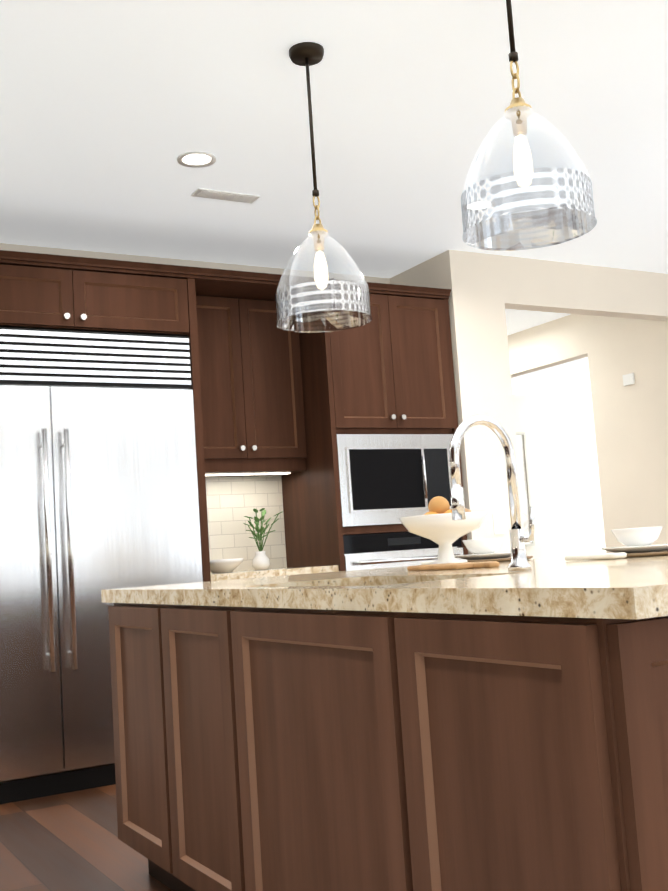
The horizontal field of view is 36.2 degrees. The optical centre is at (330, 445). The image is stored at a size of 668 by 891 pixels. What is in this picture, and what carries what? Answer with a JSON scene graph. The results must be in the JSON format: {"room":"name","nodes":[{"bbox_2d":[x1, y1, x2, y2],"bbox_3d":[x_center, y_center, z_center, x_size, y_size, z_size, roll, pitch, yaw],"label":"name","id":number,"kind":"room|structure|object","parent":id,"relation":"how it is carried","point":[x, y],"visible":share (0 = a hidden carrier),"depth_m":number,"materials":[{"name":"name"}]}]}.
{"room":"kitchen","nodes":[
{"label":"kitchen","id":0,"kind":"room"},
{"bbox_2d":[0,784,171,890],"bbox_3d":[2.724,1.395,4.941,12.120,0.100,14.700,0,-7,-30],"label":"floor","id":1,"kind":"structure","parent":0,"point":[69,841],"depth_m":3.69,"materials":[{"name":"brown wood"}]},
{"bbox_2d":[0,327,202,803],"bbox_3d":[-1.289,0.540,5.018,1.180,2.140,0.699,0,-7,-30],"label":"refrigerator","id":2,"kind":"object","parent":1,"relation":"on","point":[98,481],"visible":0.85,"depth_m":4.76,"materials":[{"name":"silver metal"}]},
{"bbox_2d":[0,264,210,581],"bbox_3d":[-1.322,0.396,5.071,1.272,2.440,0.629,0,-7,-30],"label":"tall cabinet","id":3,"kind":"object","parent":1,"relation":"on","point":[51,299],"visible":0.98,"depth_m":5.01,"materials":[{"name":"brown wood"}]},
{"bbox_2d":[0,250,451,301],"bbox_3d":[-0.698,-0.847,5.584,2.877,0.048,0.667,0,-7,-30],"label":"crown molding","id":4,"kind":"structure","parent":3,"relation":"attached to","point":[233,284],"depth_m":5.31,"materials":[{"name":"brown wood"}]},
{"bbox_2d":[205,476,338,580],"bbox_3d":[-0.415,0.873,5.525,0.742,1.470,0.625,0,-7,-30],"label":"countertop","id":5,"kind":"structure","parent":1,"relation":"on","point":[232,502],"depth_m":5.87,"materials":[{"name":"beige tile"}]},
{"bbox_2d":[210,558,243,572],"bbox_3d":[-0.578,0.643,5.447,0.240,0.070,0.240,0,-7,-30],"label":"bowl","id":6,"kind":"object","parent":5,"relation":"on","point":[223,565],"visible":0.83,"depth_m":5.37,"materials":[{"name":"white ceramic"}]},
{"bbox_2d":[243,508,282,569],"bbox_3d":[-0.381,0.520,5.672,0.209,0.334,0.196,0,-7,-30],"label":"potted plant","id":7,"kind":"object","parent":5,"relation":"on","point":[261,560],"visible":1,"depth_m":5.64,"materials":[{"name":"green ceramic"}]},
{"bbox_2d":[281,289,467,570],"bbox_3d":[0.257,0.386,5.961,0.857,2.440,0.655,0,-7,-30],"label":"tall cabinet","id":8,"kind":"object","parent":1,"relation":"on","point":[388,368],"visible":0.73,"depth_m":5.76,"materials":[{"name":"brown wood"}]},
{"bbox_2d":[336,434,452,526],"bbox_3d":[0.292,0.210,5.899,0.785,0.502,0.508,0,-7,-30],"label":"microwave","id":9,"kind":"object","parent":8,"relation":"in","point":[387,479],"visible":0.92,"depth_m":5.68,"materials":[{"name":"silver metal"}]},
{"bbox_2d":[343,532,463,570],"bbox_3d":[0.310,0.836,5.874,0.785,0.652,0.616,0,-7,-30],"label":"wall oven","id":10,"kind":"object","parent":8,"relation":"in","point":[379,550],"visible":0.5,"depth_m":5.63,"materials":[{"name":"silver metal"}]},
{"bbox_2d":[101,555,667,890],"bbox_3d":[0.517,0.797,2.767,1.545,0.925,2.420,0,-7,-30],"label":"kitchen island","id":11,"kind":"object","parent":1,"relation":"on","point":[501,727],"visible":1,"depth_m":1.94,"materials":[{"name":"brown wood"}]},
{"bbox_2d":[398,496,487,564],"bbox_3d":[0.391,0.293,3.509,0.310,0.243,0.310,0,-7,-30],"label":"fruit bowl","id":12,"kind":"object","parent":11,"relation":"on","point":[440,527],"visible":0.81,"depth_m":3.44,"materials":[{"name":"white ceramic"}]},
{"bbox_2d":[407,561,498,570],"bbox_3d":[0.392,0.366,3.105,0.160,0.015,0.340,0,-7,-30],"label":"serving board","id":13,"kind":"object","parent":11,"relation":"on","point":[454,566],"visible":0.98,"depth_m":3.03,"materials":[{"name":"brown wood"}]},
{"bbox_2d":[421,538,532,564],"bbox_3d":[0.553,0.393,3.808,0.412,0.087,0.330,0,-7,-30],"label":"place setting","id":14,"kind":"object","parent":11,"relation":"on","point":[483,550],"visible":0.79,"depth_m":3.77,"materials":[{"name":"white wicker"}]},
{"bbox_2d":[449,415,534,570],"bbox_3d":[0.385,0.112,2.433,0.214,0.380,0.089,0,-7,-30],"label":"faucet","id":15,"kind":"object","parent":11,"relation":"on","point":[518,540],"visible":1,"depth_m":2.45,"materials":[{"name":"silver metal"}]},
{"bbox_2d":[564,526,667,560],"bbox_3d":[0.936,0.299,3.159,0.412,0.087,0.330,0,-7,-30],"label":"place setting","id":16,"kind":"object","parent":11,"relation":"on","point":[637,542],"visible":1,"depth_m":3.12,"materials":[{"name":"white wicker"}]},
{"bbox_2d":[0,243,389,283],"bbox_3d":[-0.697,0.289,5.883,3.170,2.740,0.120,0,-7,-30],"label":"wall","id":17,"kind":"structure","parent":0,"point":[99,255],"depth_m":5.85,"materials":[{"name":"beige paint"}]},
{"bbox_2d":[196,295,306,476],"bbox_3d":[-0.558,-0.318,5.762,0.742,0.978,0.368,0,-7,-30],"label":"upper cabinet","id":18,"kind":"object","parent":17,"relation":"attached to","point":[253,418],"visible":0.83,"depth_m":5.65,"materials":[{"name":"brown wood"}]},
{"bbox_2d":[0,0,667,396],"bbox_3d":[2.538,-1.423,5.236,12.120,0.100,14.700,0,-7,-30],"label":"ceiling","id":19,"kind":"structure","parent":0,"point":[110,110],"depth_m":4.17,"materials":[{"name":"white paint"}]},
{"bbox_2d":[177,151,215,167],"bbox_3d":[-0.582,-1.245,4.449,0.168,0.007,0.168,1,-8,-39],"label":"recessed light","id":20,"kind":"object","parent":19,"relation":"in","point":[196,159],"depth_m":4.45,"materials":[{"name":"white"}]},
{"bbox_2d":[191,188,259,203],"bbox_3d":[-0.504,-1.199,4.917,0.320,0.010,0.100,0,-7,-30],"label":"ceiling vent","id":21,"kind":"object","parent":19,"relation":"in","point":[224,195],"visible":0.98,"depth_m":4.90,"materials":[{"name":"white metal"}]},
{"bbox_2d":[275,42,372,332],"bbox_3d":[-0.052,-0.896,3.507,0.328,0.964,0.328,0,-7,-30],"label":"pendant light","id":22,"kind":"object","parent":19,"relation":"hanging from","point":[307,54],"visible":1,"depth_m":3.46,"materials":[{"name":"clear glass"}]},
{"bbox_2d":[465,200,495,211],"bbox_3d":[0.772,-1.244,5.304,0.168,0.007,0.168,-5,-6,15],"label":"recessed light","id":23,"kind":"object","parent":19,"relation":"in","point":[484,205],"depth_m":5.32,"materials":[{"name":"white"}]},
{"bbox_2d":[461,0,596,250],"bbox_3d":[0.458,-1.018,2.574,0.328,0.984,0.328,0,-7,-30],"label":"pendant light","id":24,"kind":"object","parent":19,"relation":"hanging from","point":[518,112],"visible":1,"depth_m":2.51,"materials":[{"name":"clear glass"}]},
{"bbox_2d":[390,256,439,287],"bbox_3d":[0.657,0.242,6.286,0.120,2.740,0.530,0,-7,-30],"label":"wall","id":25,"kind":"structure","parent":0,"point":[425,273],"depth_m":6.31,"materials":[{"name":"beige paint"}]},
{"bbox_2d":[437,249,667,554],"bbox_3d":[3.854,0.184,7.744,7.120,2.740,0.120,0,-7,-30],"label":"wall","id":26,"kind":"structure","parent":0,"point":[487,290],"depth_m":6.14,"materials":[{"name":"beige paint"}]},
{"bbox_2d":[513,395,605,558],"bbox_3d":[1.657,0.760,11.861,6.850,2.740,0.120,0,-7,-30],"label":"window","id":27,"kind":"structure","parent":0,"point":[565,492],"depth_m":12.53,"materials":[{"name":"white glass"}]},
{"bbox_2d":[516,432,534,545],"bbox_3d":[1.984,0.521,11.992,0.910,1.360,0.030,0,-7,-30],"label":"framed picture","id":28,"kind":"object","parent":27,"relation":"attached to","point":[523,471],"visible":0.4,"depth_m":12.20,"materials":[{"name":"beige"}]},
{"bbox_2d":[508,314,667,552],"bbox_3d":[1.413,0.480,9.034,0.120,2.740,4.580,0,-7,-30],"label":"wall","id":29,"kind":"structure","parent":0,"point":[631,428],"depth_m":7.59,"materials":[{"name":"beige paint"}]},
{"bbox_2d":[623,373,634,385],"bbox_3d":[2.196,-0.486,7.519,0.014,0.080,0.100,0,-7,-30],"label":"light switch","id":30,"kind":"object","parent":29,"relation":"attached to","point":[628,379],"depth_m":7.51,"materials":[{"name":"white plastic"}]}
]}

